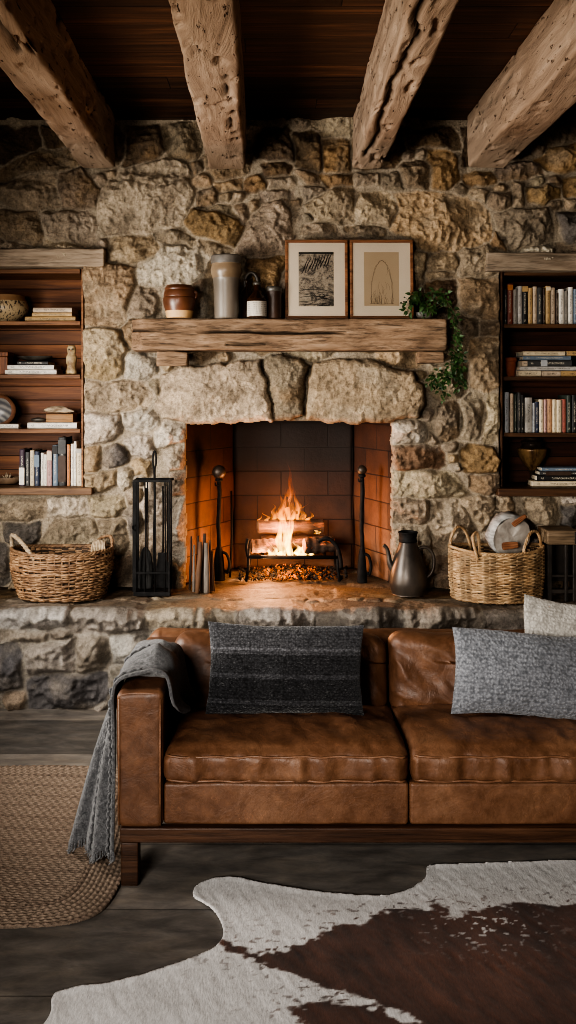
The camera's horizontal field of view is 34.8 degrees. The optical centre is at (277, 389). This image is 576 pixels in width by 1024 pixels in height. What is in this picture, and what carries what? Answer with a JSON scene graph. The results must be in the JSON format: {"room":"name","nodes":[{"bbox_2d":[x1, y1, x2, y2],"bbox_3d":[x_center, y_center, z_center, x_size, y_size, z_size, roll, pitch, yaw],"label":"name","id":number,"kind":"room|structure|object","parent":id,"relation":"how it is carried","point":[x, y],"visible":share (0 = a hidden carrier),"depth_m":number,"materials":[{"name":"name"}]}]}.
{"room":"living room","nodes":[
{"label":"living room","id":0,"kind":"room"},
{"bbox_2d":[0,117,575,588],"bbox_3d":[0.050,-0.210,5.312,4.400,2.699,0.231,0,0,0],"label":"wall","id":1,"kind":"structure","parent":0,"point":[160,215],"depth_m":5.29,"materials":[{"name":"stone"}]},
{"bbox_2d":[0,269,94,494],"bbox_3d":[-1.555,-0.051,5.442,0.991,1.298,0.415,0,0,0],"label":"bookcase","id":2,"kind":"object","parent":1,"relation":"attached to","point":[41,288],"visible":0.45,"depth_m":5.63,"materials":[{"name":"brown wood"}]},
{"bbox_2d":[0,352,13,374],"bbox_3d":[-1.671,-0.157,5.435,0.187,0.132,0.126,0,0,0],"label":"wooden box","id":3,"kind":"object","parent":2,"relation":"on","point":[6,358],"visible":0.87,"depth_m":5.38,"materials":[{"name":"red wood"}]},
{"bbox_2d":[0,394,15,423],"bbox_3d":[-1.659,0.124,5.488,0.194,0.195,0.051,0,0,-1],"label":"disc","id":4,"kind":"object","parent":2,"relation":"on","point":[7,406],"visible":0.94,"depth_m":5.47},
{"bbox_2d":[0,472,18,483],"bbox_3d":[-1.598,0.521,5.435,0.164,0.069,0.115,0,0,0],"label":"dish","id":5,"kind":"object","parent":2,"relation":"on","point":[7,479],"visible":0.89,"depth_m":5.40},
{"bbox_2d":[0,294,28,320],"bbox_3d":[-1.620,-0.481,5.480,0.262,0.163,0.262,0,0,0],"label":"bowl","id":6,"kind":"object","parent":2,"relation":"on","point":[13,307],"visible":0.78,"depth_m":5.39,"materials":[{"name":"ceramic"}]},
{"bbox_2d":[19,448,31,485],"bbox_3d":[-1.490,0.452,5.436,0.031,0.211,0.178,0,0,0],"label":"book","id":7,"kind":"object","parent":2,"relation":"on","point":[22,451],"visible":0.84,"depth_m":5.35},
{"bbox_2d":[25,451,29,485],"bbox_3d":[-1.460,0.459,5.454,0.026,0.196,0.188,0,0,0],"label":"book","id":8,"kind":"object","parent":2,"relation":"on","point":[27,454],"visible":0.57,"depth_m":5.36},
{"bbox_2d":[5,370,63,374],"bbox_3d":[-1.444,-0.105,5.468,0.301,0.028,0.193,0,0,0],"label":"book","id":9,"kind":"object","parent":2,"relation":"on","point":[9,372],"visible":1,"depth_m":5.37,"materials":[{"name":"paper"}]},
{"bbox_2d":[7,365,60,369],"bbox_3d":[-1.444,-0.134,5.468,0.272,0.026,0.193,0,0,0],"label":"book","id":10,"kind":"object","parent":9,"relation":"on","point":[11,367],"visible":1,"depth_m":5.37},
{"bbox_2d":[17,361,54,364],"bbox_3d":[-1.434,-0.159,5.469,0.181,0.022,0.192,0,0,0],"label":"book","id":11,"kind":"object","parent":10,"relation":"on","point":[18,362],"visible":0.85,"depth_m":5.37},
{"bbox_2d":[17,356,52,360],"bbox_3d":[-1.444,-0.185,5.465,0.214,0.030,0.161,0,0,0],"label":"shallow dish","id":12,"kind":"object","parent":11,"relation":"on","point":[26,358],"visible":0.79,"depth_m":5.41,"materials":[{"name":"ceramic"}]},
{"bbox_2d":[30,449,41,485],"bbox_3d":[-1.432,0.455,5.447,0.024,0.205,0.183,0,0,0],"label":"book","id":13,"kind":"object","parent":2,"relation":"on","point":[32,452],"visible":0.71,"depth_m":5.36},
{"bbox_2d":[34,450,46,485],"bbox_3d":[-1.403,0.458,5.439,0.029,0.199,0.182,0,0,0],"label":"book","id":14,"kind":"object","parent":2,"relation":"on","point":[37,457],"visible":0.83,"depth_m":5.35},
{"bbox_2d":[47,449,52,485],"bbox_3d":[-1.330,0.455,5.441,0.028,0.205,0.188,0,0,0],"label":"book","id":15,"kind":"object","parent":2,"relation":"on","point":[49,452],"visible":0.59,"depth_m":5.35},
{"bbox_2d":[25,317,80,320],"bbox_3d":[-1.331,-0.415,5.468,0.295,0.028,0.193,0,0,0],"label":"book","id":16,"kind":"object","parent":2,"relation":"on","point":[26,318],"visible":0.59,"depth_m":5.37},
{"bbox_2d":[32,313,78,316],"bbox_3d":[-1.320,-0.442,5.469,0.234,0.022,0.192,0,0,0],"label":"book","id":17,"kind":"object","parent":16,"relation":"on","point":[33,314],"visible":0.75,"depth_m":5.37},
{"bbox_2d":[33,308,78,314],"bbox_3d":[-1.317,-0.467,5.468,0.228,0.027,0.193,0,0,0],"label":"book","id":18,"kind":"object","parent":17,"relation":"on","point":[35,310],"visible":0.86,"depth_m":5.37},
{"bbox_2d":[27,422,80,427],"bbox_3d":[-1.319,0.208,5.468,0.289,0.034,0.193,0,0,0],"label":"book","id":19,"kind":"object","parent":2,"relation":"on","point":[30,424],"visible":0.79,"depth_m":5.37,"materials":[{"name":"paper"}]},
{"bbox_2d":[46,413,76,421],"bbox_3d":[-1.281,0.165,5.455,0.158,0.049,0.120,0,0,0],"label":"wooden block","id":20,"kind":"object","parent":19,"relation":"on","point":[53,417],"visible":1,"depth_m":5.39,"materials":[{"name":"brown wood"}]},
{"bbox_2d":[43,406,74,412],"bbox_3d":[-1.298,0.117,5.449,0.184,0.046,0.048,0,0,0],"label":"driftwood piece","id":21,"kind":"object","parent":20,"relation":"on","point":[53,409],"visible":1,"depth_m":5.43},
{"bbox_2d":[52,444,57,485],"bbox_3d":[-1.299,0.440,5.447,0.032,0.234,0.182,0,0,0],"label":"book","id":22,"kind":"object","parent":2,"relation":"on","point":[54,447],"visible":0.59,"depth_m":5.36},
{"bbox_2d":[58,436,71,485],"bbox_3d":[-1.258,0.417,5.440,0.044,0.281,0.178,0,0,0],"label":"book","id":23,"kind":"object","parent":2,"relation":"on","point":[63,441],"visible":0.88,"depth_m":5.35,"materials":[{"name":"paper"}]},
{"bbox_2d":[67,443,72,485],"bbox_3d":[-1.220,0.437,5.447,0.018,0.240,0.186,0,0,0],"label":"book","id":24,"kind":"object","parent":2,"relation":"on","point":[68,445],"visible":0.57,"depth_m":5.36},
{"bbox_2d":[66,345,76,373],"bbox_3d":[-1.212,-0.179,5.396,0.069,0.175,0.057,0,0,0],"label":"figurine","id":25,"kind":"object","parent":2,"relation":"on","point":[71,358],"visible":1,"depth_m":5.38,"materials":[{"name":"ceramic"}]},
{"bbox_2d":[74,440,80,485],"bbox_3d":[-1.182,0.429,5.446,0.015,0.258,0.176,0,0,0],"label":"book","id":26,"kind":"object","parent":2,"relation":"on","point":[77,444],"visible":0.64,"depth_m":5.36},
{"bbox_2d":[76,447,80,485],"bbox_3d":[-1.156,0.449,5.436,0.032,0.217,0.178,0,0,0],"label":"book","id":27,"kind":"object","parent":2,"relation":"on","point":[78,450],"visible":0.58,"depth_m":5.35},
{"bbox_2d":[0,248,106,268],"bbox_3d":[-1.544,-0.753,5.303,1.119,0.109,0.169,0,0,0],"label":"wooden lintel","id":28,"kind":"object","parent":1,"relation":"attached to","point":[36,258],"visible":0.78,"depth_m":5.22,"materials":[{"name":"wood"}]},
{"bbox_2d":[132,319,446,365],"bbox_3d":[0.062,-0.265,5.191,1.757,0.264,0.208,0,0,0],"label":"mantel shelf","id":29,"kind":"object","parent":1,"relation":"attached to","point":[171,339],"visible":1,"depth_m":5.09,"materials":[{"name":"wood"}]},
{"bbox_2d":[163,284,197,318],"bbox_3d":[-0.550,-0.493,5.140,0.183,0.187,0.183,0,0,42],"label":"pot","id":30,"kind":"object","parent":29,"relation":"on","point":[179,300],"visible":0.99,"depth_m":5.07,"materials":[{"name":"ceramic"}]},
{"bbox_2d":[211,253,241,318],"bbox_3d":[-0.288,-0.573,5.140,0.177,0.354,0.177,0,0,0],"label":"jar","id":31,"kind":"object","parent":29,"relation":"on","point":[226,269],"visible":0.97,"depth_m":5.08,"materials":[{"name":"grey ceramic"}]},
{"bbox_2d":[240,271,258,318],"bbox_3d":[-0.167,-0.534,5.196,0.103,0.277,0.080,0,0,34],"label":"bottle","id":32,"kind":"object","parent":29,"relation":"on","point":[246,291],"visible":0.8,"depth_m":5.18,"materials":[{"name":"black glass"}]},
{"bbox_2d":[247,281,266,318],"bbox_3d":[-0.117,-0.500,5.120,0.116,0.209,0.116,0,0,0],"label":"bottle","id":33,"kind":"object","parent":29,"relation":"on","point":[256,302],"visible":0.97,"depth_m":5.08,"materials":[{"name":"brown glass"}]},
{"bbox_2d":[266,286,281,318],"bbox_3d":[-0.022,-0.486,5.160,0.089,0.189,0.090,0,0,0],"label":"tin","id":34,"kind":"object","parent":29,"relation":"on","point":[273,293],"visible":0.87,"depth_m":5.12,"materials":[{"name":"metal"}]},
{"bbox_2d":[285,240,347,318],"bbox_3d":[0.217,-0.625,5.199,0.354,0.452,0.057,0,0,0],"label":"framed picture","id":35,"kind":"object","parent":29,"relation":"on","point":[316,271],"visible":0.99,"depth_m":5.20,"materials":[{"name":"paper"}]},
{"bbox_2d":[299,252,333,305],"bbox_3d":[0.216,-0.626,5.196,0.198,0.309,0.027,0,0,0],"label":"print","id":36,"kind":"object","parent":35,"relation":"attached to","point":[316,269],"depth_m":5.20,"materials":[{"name":"black"}]},
{"bbox_2d":[349,240,413,318],"bbox_3d":[0.585,-0.625,5.199,0.358,0.452,0.057,0,0,0],"label":"framed picture","id":37,"kind":"object","parent":29,"relation":"on","point":[381,271],"visible":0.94,"depth_m":5.20,"materials":[{"name":"paper"}]},
{"bbox_2d":[399,287,467,403],"bbox_3d":[0.858,-0.245,5.081,0.382,0.652,0.157,0,0,8],"label":"trailing plant","id":38,"kind":"object","parent":29,"relation":"on","point":[430,311],"visible":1,"depth_m":5.07,"materials":[{"name":"green plant"}]},
{"bbox_2d":[485,252,575,272],"bbox_3d":[1.692,-0.730,5.304,1.019,0.110,0.168,0,0,0],"label":"wooden lintel","id":39,"kind":"object","parent":1,"relation":"attached to","point":[526,262],"visible":0.82,"depth_m":5.22,"materials":[{"name":"wood"}]},
{"bbox_2d":[495,272,575,495],"bbox_3d":[1.692,-0.041,5.442,0.877,1.295,0.415,0,0,0],"label":"bookcase","id":40,"kind":"object","parent":1,"relation":"attached to","point":[513,338],"visible":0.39,"depth_m":5.63,"materials":[{"name":"wood"}]},
{"bbox_2d":[503,289,506,323],"bbox_3d":[1.330,-0.487,5.459,0.020,0.207,0.172,0,0,0],"label":"book","id":41,"kind":"object","parent":40,"relation":"on","point":[504,290],"visible":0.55,"depth_m":5.37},
{"bbox_2d":[503,392,508,432],"bbox_3d":[1.336,0.130,5.458,0.026,0.237,0.173,0,0,0],"label":"book","id":42,"kind":"object","parent":40,"relation":"on","point":[505,394],"visible":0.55,"depth_m":5.37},
{"bbox_2d":[503,284,512,323],"bbox_3d":[1.358,-0.503,5.472,0.032,0.239,0.192,0,0,0],"label":"book","id":43,"kind":"object","parent":40,"relation":"on","point":[509,287],"visible":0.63,"depth_m":5.38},
{"bbox_2d":[504,357,516,376],"bbox_3d":[1.375,-0.136,5.445,0.076,0.113,0.076,0,0,0],"label":"terracotta pot","id":44,"kind":"object","parent":40,"relation":"on","point":[510,362],"visible":1,"depth_m":5.42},
{"bbox_2d":[509,393,512,431],"bbox_3d":[1.369,0.134,5.475,0.019,0.228,0.187,0,0,0],"label":"book","id":45,"kind":"object","parent":40,"relation":"on","point":[510,394],"visible":0.48,"depth_m":5.38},
{"bbox_2d":[513,394,516,431],"bbox_3d":[1.390,0.137,5.469,0.012,0.222,0.180,0,0,0],"label":"book","id":46,"kind":"object","parent":40,"relation":"on","point":[514,395],"visible":0.44,"depth_m":5.38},
{"bbox_2d":[513,290,516,323],"bbox_3d":[1.387,-0.485,5.468,0.020,0.204,0.182,0,0,0],"label":"book","id":47,"kind":"object","parent":40,"relation":"on","point":[514,291],"visible":0.44,"depth_m":5.38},
{"bbox_2d":[513,393,520,432],"bbox_3d":[1.409,0.132,5.461,0.020,0.233,0.177,0,0,0],"label":"book","id":48,"kind":"object","parent":40,"relation":"on","point":[518,394],"visible":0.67,"depth_m":5.38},
{"bbox_2d":[513,286,521,323],"bbox_3d":[1.414,-0.495,5.461,0.023,0.224,0.178,0,0,0],"label":"book","id":49,"kind":"object","parent":40,"relation":"on","point":[518,288],"visible":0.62,"depth_m":5.37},
{"bbox_2d":[522,286,527,323],"bbox_3d":[1.445,-0.496,5.464,0.034,0.226,0.178,0,0,0],"label":"book","id":50,"kind":"object","parent":40,"relation":"on","point":[524,288],"visible":0.48,"depth_m":5.38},
{"bbox_2d":[524,397,531,431],"bbox_3d":[1.466,0.146,5.470,0.042,0.204,0.188,0,0,0],"label":"book","id":51,"kind":"object","parent":40,"relation":"on","point":[527,401],"visible":0.5,"depth_m":5.38,"materials":[{"name":"paper"}]},
{"bbox_2d":[515,371,540,376],"bbox_3d":[1.471,-0.096,5.468,0.131,0.033,0.193,0,0,0],"label":"book","id":52,"kind":"object","parent":40,"relation":"on","point":[517,373],"visible":0.77,"depth_m":5.37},
{"bbox_2d":[515,367,575,370],"bbox_3d":[1.594,-0.126,5.469,0.365,0.023,0.193,0,0,0],"label":"book","id":53,"kind":"object","parent":52,"relation":"on","point":[517,368],"visible":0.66,"depth_m":5.37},
{"bbox_2d":[525,360,571,366],"bbox_3d":[1.588,-0.156,5.466,0.259,0.036,0.198,0,0,0],"label":"book","id":54,"kind":"object","parent":53,"relation":"on","point":[530,363],"visible":0.87,"depth_m":5.37,"materials":[{"name":"paper"}]},
{"bbox_2d":[517,356,570,360],"bbox_3d":[1.572,-0.188,5.468,0.280,0.024,0.193,0,0,0],"label":"book","id":55,"kind":"object","parent":54,"relation":"on","point":[520,358],"visible":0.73,"depth_m":5.37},
{"bbox_2d":[515,351,564,356],"bbox_3d":[1.556,-0.213,5.468,0.242,0.025,0.193,0,0,0],"label":"book","id":56,"kind":"object","parent":55,"relation":"on","point":[524,353],"visible":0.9,"depth_m":5.37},
{"bbox_2d":[528,288,531,323],"bbox_3d":[1.476,-0.490,5.470,0.024,0.214,0.188,0,0,0],"label":"book","id":57,"kind":"object","parent":40,"relation":"on","point":[529,289],"visible":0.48,"depth_m":5.38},
{"bbox_2d":[517,437,546,482],"bbox_3d":[1.528,0.419,5.535,0.176,0.284,0.176,0,0,0],"label":"urn","id":58,"kind":"object","parent":40,"relation":"on","point":[531,453],"visible":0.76,"depth_m":5.48,"materials":[{"name":"brown metal"}]},
{"bbox_2d":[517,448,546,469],"bbox_3d":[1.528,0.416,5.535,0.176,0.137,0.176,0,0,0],"label":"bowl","id":59,"kind":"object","parent":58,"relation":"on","point":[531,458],"depth_m":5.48,"materials":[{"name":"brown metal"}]},
{"bbox_2d":[531,287,536,323],"bbox_3d":[1.502,-0.494,5.464,0.022,0.221,0.182,0,0,0],"label":"book","id":60,"kind":"object","parent":40,"relation":"on","point":[534,289],"visible":0.5,"depth_m":5.37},
{"bbox_2d":[532,399,543,431],"bbox_3d":[1.542,0.152,5.463,0.024,0.193,0.173,0,0,0],"label":"book","id":61,"kind":"object","parent":40,"relation":"on","point":[541,401],"visible":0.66,"depth_m":5.38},
{"bbox_2d":[537,287,541,323],"bbox_3d":[1.531,-0.491,5.469,0.031,0.216,0.178,0,0,0],"label":"book","id":62,"kind":"object","parent":40,"relation":"on","point":[539,290],"visible":0.38,"depth_m":5.38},
{"bbox_2d":[542,286,550,323],"bbox_3d":[1.579,-0.495,5.464,0.026,0.224,0.192,0,0,0],"label":"book","id":63,"kind":"object","parent":40,"relation":"on","point":[547,288],"visible":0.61,"depth_m":5.37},
{"bbox_2d":[547,399,551,431],"bbox_3d":[1.587,0.150,5.471,0.031,0.196,0.183,0,0,0],"label":"book","id":64,"kind":"object","parent":40,"relation":"on","point":[549,401],"visible":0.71,"depth_m":5.38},
{"bbox_2d":[527,479,575,485],"bbox_3d":[1.646,0.545,5.401,0.334,0.029,0.118,0,0,0],"label":"book","id":65,"kind":"object","parent":40,"relation":"on","point":[531,482],"visible":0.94,"depth_m":5.34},
{"bbox_2d":[532,474,575,480],"bbox_3d":[1.659,0.513,5.401,0.308,0.032,0.118,0,0,0],"label":"book","id":66,"kind":"object","parent":65,"relation":"on","point":[536,477],"visible":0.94,"depth_m":5.34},
{"bbox_2d":[534,470,575,475],"bbox_3d":[1.666,0.484,5.399,0.293,0.023,0.122,0,0,0],"label":"book","id":67,"kind":"object","parent":66,"relation":"on","point":[538,472],"visible":0.97,"depth_m":5.34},
{"bbox_2d":[536,466,575,470],"bbox_3d":[1.673,0.462,5.402,0.279,0.020,0.117,0,0,0],"label":"book","id":68,"kind":"object","parent":67,"relation":"on","point":[541,468],"visible":1,"depth_m":5.34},
{"bbox_2d":[550,288,554,323],"bbox_3d":[1.608,-0.491,5.471,0.027,0.216,0.183,0,0,0],"label":"book","id":69,"kind":"object","parent":40,"relation":"on","point":[552,292],"visible":0.34,"depth_m":5.38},
{"bbox_2d":[556,400,561,432],"bbox_3d":[1.643,0.153,5.458,0.028,0.191,0.173,0,0,0],"label":"book","id":70,"kind":"object","parent":40,"relation":"on","point":[558,402],"visible":0.53,"depth_m":5.37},
{"bbox_2d":[555,289,563,323],"bbox_3d":[1.657,-0.487,5.458,0.030,0.207,0.173,0,0,0],"label":"book","id":71,"kind":"object","parent":40,"relation":"on","point":[560,292],"visible":0.6,"depth_m":5.37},
{"bbox_2d":[556,399,565,431],"bbox_3d":[1.673,0.151,5.474,0.025,0.194,0.188,0,0,0],"label":"book","id":72,"kind":"object","parent":40,"relation":"on","point":[563,400],"visible":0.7,"depth_m":5.38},
{"bbox_2d":[558,395,570,431],"bbox_3d":[1.702,0.140,5.468,0.026,0.217,0.183,0,0,0],"label":"book","id":73,"kind":"object","parent":40,"relation":"on","point":[567,397],"visible":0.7,"depth_m":5.38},
{"bbox_2d":[564,287,572,323],"bbox_3d":[1.712,-0.492,5.468,0.025,0.219,0.183,0,0,0],"label":"book","id":74,"kind":"object","parent":40,"relation":"on","point":[569,289],"visible":0.52,"depth_m":5.38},
{"bbox_2d":[571,395,575,432],"bbox_3d":[1.732,0.139,5.461,0.028,0.219,0.178,0,0,0],"label":"book","id":75,"kind":"object","parent":40,"relation":"on","point":[573,397],"visible":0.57,"depth_m":5.37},
{"bbox_2d":[0,708,575,1023],"bbox_3d":[0.050,1.710,2.200,4.700,0.100,6.800,0,0,0],"label":"floor","id":76,"kind":"structure","parent":0,"point":[158,922],"depth_m":3.11,"materials":[{"name":"wood"}]},
{"bbox_2d":[0,765,120,928],"bbox_3d":[-1.287,1.652,3.434,1.538,0.016,1.230,0,0,0],"label":"jute rug","id":77,"kind":"object","parent":76,"relation":"on","point":[42,885],"visible":0.73,"depth_m":3.24,"materials":[{"name":"wicker"}]},
{"bbox_2d":[0,568,575,711],"bbox_3d":[0.050,1.392,5.380,4.400,0.536,1.370,0,0,0],"label":"raised hearth","id":78,"kind":"object","parent":76,"relation":"on","point":[69,655],"visible":0.35,"depth_m":4.78,"materials":[{"name":"stone"}]},
{"bbox_2d":[9,533,113,602],"bbox_3d":[-1.187,0.960,5.050,0.579,0.361,0.356,0,0,0],"label":"wicker basket","id":79,"kind":"object","parent":78,"relation":"on","point":[43,573],"visible":0.97,"depth_m":4.92,"materials":[{"name":"wicker"}]},
{"bbox_2d":[91,539,105,551],"bbox_3d":[-0.981,0.872,5.053,0.090,0.106,0.072,0,0,0],"label":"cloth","id":80,"kind":"object","parent":79,"relation":"hanging from","point":[97,545],"visible":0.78,"depth_m":5.02,"materials":[{"name":"fabric"}]},
{"bbox_2d":[132,478,173,595],"bbox_3d":[-0.696,0.816,5.128,0.219,0.644,0.117,0,0,0],"label":"tool rack","id":81,"kind":"object","parent":78,"relation":"on","point":[136,591],"visible":0.96,"depth_m":5.08,"materials":[{"name":"black metal"}]},
{"bbox_2d":[138,488,153,589],"bbox_3d":[-0.737,0.830,5.138,0.087,0.564,0.045,0,0,0],"label":"shovel","id":82,"kind":"object","parent":81,"relation":"hanging from","point":[149,563],"visible":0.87,"depth_m":5.12,"materials":[{"name":"black metal"}]},
{"bbox_2d":[152,450,156,577],"bbox_3d":[-0.689,0.723,5.130,0.029,0.775,0.014,0,0,0],"label":"poker","id":83,"kind":"object","parent":81,"relation":"hanging from","point":[154,451],"visible":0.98,"depth_m":5.13,"materials":[{"name":"black metal"}]},
{"bbox_2d":[156,486,167,588],"bbox_3d":[-0.643,0.823,5.139,0.080,0.570,0.018,0,0,0],"label":"shovel","id":84,"kind":"object","parent":81,"relation":"hanging from","point":[161,556],"visible":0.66,"depth_m":5.14,"materials":[{"name":"black metal"}]},
{"bbox_2d":[195,542,201,593],"bbox_3d":[-0.445,0.994,5.155,0.045,0.288,0.028,0,0,-41],"label":"stick","id":85,"kind":"object","parent":78,"relation":"on","point":[199,557],"visible":1,"depth_m":5.15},
{"bbox_2d":[200,533,205,591],"bbox_3d":[-0.423,0.974,5.194,0.036,0.327,0.030,0,0,0],"label":"stick","id":86,"kind":"object","parent":78,"relation":"on","point":[204,534],"visible":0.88,"depth_m":5.18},
{"bbox_2d":[204,543,209,592],"bbox_3d":[-0.400,0.998,5.154,0.035,0.281,0.038,0,0,0],"label":"stick","id":87,"kind":"object","parent":78,"relation":"on","point":[206,550],"visible":1,"depth_m":5.14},
{"bbox_2d":[212,465,230,580],"bbox_3d":[-0.363,0.794,5.580,0.108,0.690,0.243,0,0,-16],"label":"andiron","id":88,"kind":"object","parent":78,"relation":"on","point":[218,471],"visible":0.98,"depth_m":5.49,"materials":[{"name":"metal"}]},
{"bbox_2d":[229,491,232,577],"bbox_3d":[-0.283,0.877,5.604,0.022,0.520,0.062,0,0,7],"label":"rod","id":89,"kind":"object","parent":78,"relation":"on","point":[231,501],"visible":1,"depth_m":5.60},
{"bbox_2d":[155,353,424,583],"bbox_3d":[0.064,0.462,5.539,1.546,1.351,0.742,0,0,0],"label":"fireplace","id":90,"kind":"object","parent":78,"relation":"on","point":[287,469],"visible":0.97,"depth_m":5.59,"materials":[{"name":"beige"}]},
{"bbox_2d":[238,563,347,580],"bbox_3d":[0.093,1.113,5.629,0.694,0.051,0.367,0,0,0],"label":"embers","id":91,"kind":"object","parent":78,"relation":"on","point":[282,572],"visible":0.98,"depth_m":5.59,"materials":[{"name":"brown wood"}]},
{"bbox_2d":[245,536,342,581],"bbox_3d":[0.095,1.003,5.593,0.584,0.271,0.295,0,0,0],"label":"grate","id":92,"kind":"object","parent":78,"relation":"on","point":[337,556],"visible":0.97,"depth_m":5.46,"materials":[{"name":"black metal"}]},
{"bbox_2d":[250,538,276,553],"bbox_3d":[-0.088,0.937,5.540,0.165,0.087,0.081,-2,0,-8],"label":"log","id":93,"kind":"object","parent":92,"relation":"on","point":[264,545],"visible":1,"depth_m":5.51,"materials":[{"name":"brown wood"}]},
{"bbox_2d":[261,535,325,549],"bbox_3d":[0.098,0.938,5.671,0.408,0.089,0.092,0,0,0],"label":"log","id":94,"kind":"object","parent":92,"relation":"on","point":[288,542],"visible":0.55,"depth_m":5.64,"materials":[{"name":"brown wood"}]},
{"bbox_2d":[256,518,323,533],"bbox_3d":[0.077,0.830,5.603,0.414,0.094,0.097,0,0,-4],"label":"log","id":95,"kind":"object","parent":94,"relation":"on","point":[271,526],"visible":1,"depth_m":5.57,"materials":[{"name":"brown wood"}]},
{"bbox_2d":[302,536,334,553],"bbox_3d":[0.245,0.934,5.534,0.195,0.104,0.097,-2,0,-9],"label":"log","id":96,"kind":"object","parent":92,"relation":"on","point":[310,545],"visible":0.86,"depth_m":5.50,"materials":[{"name":"brown wood"}]},
{"bbox_2d":[357,465,371,582],"bbox_3d":[0.511,0.792,5.531,0.092,0.695,0.238,0,0,0],"label":"fireplace poker","id":97,"kind":"object","parent":78,"relation":"on","point":[362,573],"visible":1,"depth_m":5.43,"materials":[{"name":"metal"}]},
{"bbox_2d":[382,530,435,596],"bbox_3d":[0.731,0.965,5.146,0.224,0.347,0.217,0,0,-44],"label":"metal pitcher","id":98,"kind":"object","parent":78,"relation":"on","point":[408,577],"visible":1,"depth_m":5.08,"materials":[{"name":"grey metal"}]},
{"bbox_2d":[448,525,545,604],"bbox_3d":[1.195,0.945,5.030,0.534,0.388,0.357,0,0,0],"label":"wicker basket","id":99,"kind":"object","parent":78,"relation":"on","point":[477,574],"visible":0.95,"depth_m":4.89,"materials":[{"name":"wicker"}]},
{"bbox_2d":[485,511,529,552],"bbox_3d":[1.263,0.793,5.044,0.250,0.255,0.116,0,0,-10],"label":"log","id":100,"kind":"object","parent":99,"relation":"in","point":[500,530],"visible":0.79,"depth_m":5.00,"materials":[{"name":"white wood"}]},
{"bbox_2d":[538,526,575,601],"bbox_3d":[1.533,0.947,5.033,0.172,0.383,0.194,0,0,0],"label":"wooden stand","id":101,"kind":"object","parent":78,"relation":"on","point":[557,540],"visible":0.86,"depth_m":4.94,"materials":[{"name":"brown wood"}]},
{"bbox_2d":[44,859,575,1023],"bbox_3d":[0.295,1.652,2.391,2.217,0.009,1.694,0,0,0],"label":"cowhide rug","id":102,"kind":"object","parent":76,"relation":"on","point":[477,942],"visible":1,"depth_m":2.65,"materials":[{"name":"fur"}]},
{"bbox_2d":[117,627,575,885],"bbox_3d":[0.440,1.306,3.480,1.968,0.704,0.898,0,0,0],"label":"leather sofa","id":103,"kind":"object","parent":76,"relation":"on","point":[330,777],"visible":0.73,"depth_m":3.09,"materials":[{"name":"brown leather"}]},
{"bbox_2d":[66,639,194,864],"bbox_3d":[-0.533,1.276,3.357,0.435,0.726,0.505,0,0,0],"label":"throw blanket","id":104,"kind":"object","parent":103,"relation":"on","point":[94,822],"visible":0.99,"depth_m":3.22,"materials":[{"name":"fabric"}]},
{"bbox_2d":[175,630,386,707],"bbox_3d":[0.009,1.120,3.676,0.847,0.332,0.246,0,0,0],"label":"cushion","id":105,"kind":"object","parent":103,"relation":"on","point":[195,644],"depth_m":3.59,"materials":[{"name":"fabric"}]},
{"bbox_2d":[205,621,363,715],"bbox_3d":[0.027,1.034,3.408,0.589,0.337,0.144,0,0,0],"label":"throw pillow","id":106,"kind":"object","parent":103,"relation":"on","point":[254,669],"visible":1,"depth_m":3.37,"materials":[{"name":"fabric"}]},
{"bbox_2d":[163,705,407,783],"bbox_3d":[0.029,1.241,3.346,0.826,0.154,0.628,0,0,0],"label":"seat cushion","id":107,"kind":"object","parent":103,"relation":"on","point":[199,747],"depth_m":3.09,"materials":[{"name":"brown leather"}]},
{"bbox_2d":[386,629,524,706],"bbox_3d":[0.855,1.124,3.675,0.830,0.323,0.246,0,0,0],"label":"cushion","id":108,"kind":"object","parent":103,"relation":"on","point":[420,665],"depth_m":3.59,"materials":[{"name":"brown leather"}]},
{"bbox_2d":[390,703,575,782],"bbox_3d":[0.852,1.242,3.348,0.825,0.152,0.624,0,0,0],"label":"seat cushion","id":109,"kind":"object","parent":103,"relation":"on","point":[439,745],"depth_m":3.09,"materials":[{"name":"brown leather"}]},
{"bbox_2d":[451,627,575,719],"bbox_3d":[0.932,1.036,3.346,0.612,0.323,0.165,0,0,4],"label":"throw pillow","id":110,"kind":"object","parent":103,"relation":"on","point":[497,671],"visible":1,"depth_m":3.30,"materials":[{"name":"fabric"}]},
{"bbox_2d":[524,594,575,636],"bbox_3d":[1.156,1.004,3.485,0.560,0.446,0.129,0,0,0],"label":"throw pillow","id":111,"kind":"object","parent":103,"relation":"on","point":[541,616],"visible":0.43,"depth_m":3.49,"materials":[{"name":"fabric"}]},
{"bbox_2d":[0,0,575,119],"bbox_3d":[0.050,-1.600,2.200,4.700,0.080,6.800,0,0,0],"label":"ceiling","id":112,"kind":"structure","parent":0,"point":[306,59],"depth_m":4.30,"materials":[{"name":"wood"}]},
{"bbox_2d":[0,0,114,167],"bbox_3d":[-0.998,-1.419,3.078,0.206,0.314,4.355,0,0,-1],"label":"ceiling beam","id":113,"kind":"structure","parent":112,"relation":"attached to","point":[38,54],"depth_m":3.94,"materials":[{"name":"brown wood"}]},
{"bbox_2d":[168,0,245,168],"bbox_3d":[-0.251,-1.413,3.078,0.232,0.324,4.355,0,0,-1],"label":"ceiling beam","id":114,"kind":"structure","parent":112,"relation":"attached to","point":[208,32],"depth_m":3.67,"materials":[{"name":"brown wood"}]},
{"bbox_2d":[352,0,458,168],"bbox_3d":[0.514,-1.417,3.078,0.184,0.320,4.355,0,0,0],"label":"ceiling beam","id":115,"kind":"structure","parent":112,"relation":"attached to","point":[409,35],"depth_m":3.78,"materials":[{"name":"brown wood"}]},
{"bbox_2d":[467,0,575,167],"bbox_3d":[1.223,-1.417,3.078,0.238,0.319,4.355,0,0,-1],"label":"ceiling beam","id":116,"kind":"structure","parent":112,"relation":"attached to","point":[536,87],"depth_m":4.17,"materials":[{"name":"brown wood"}]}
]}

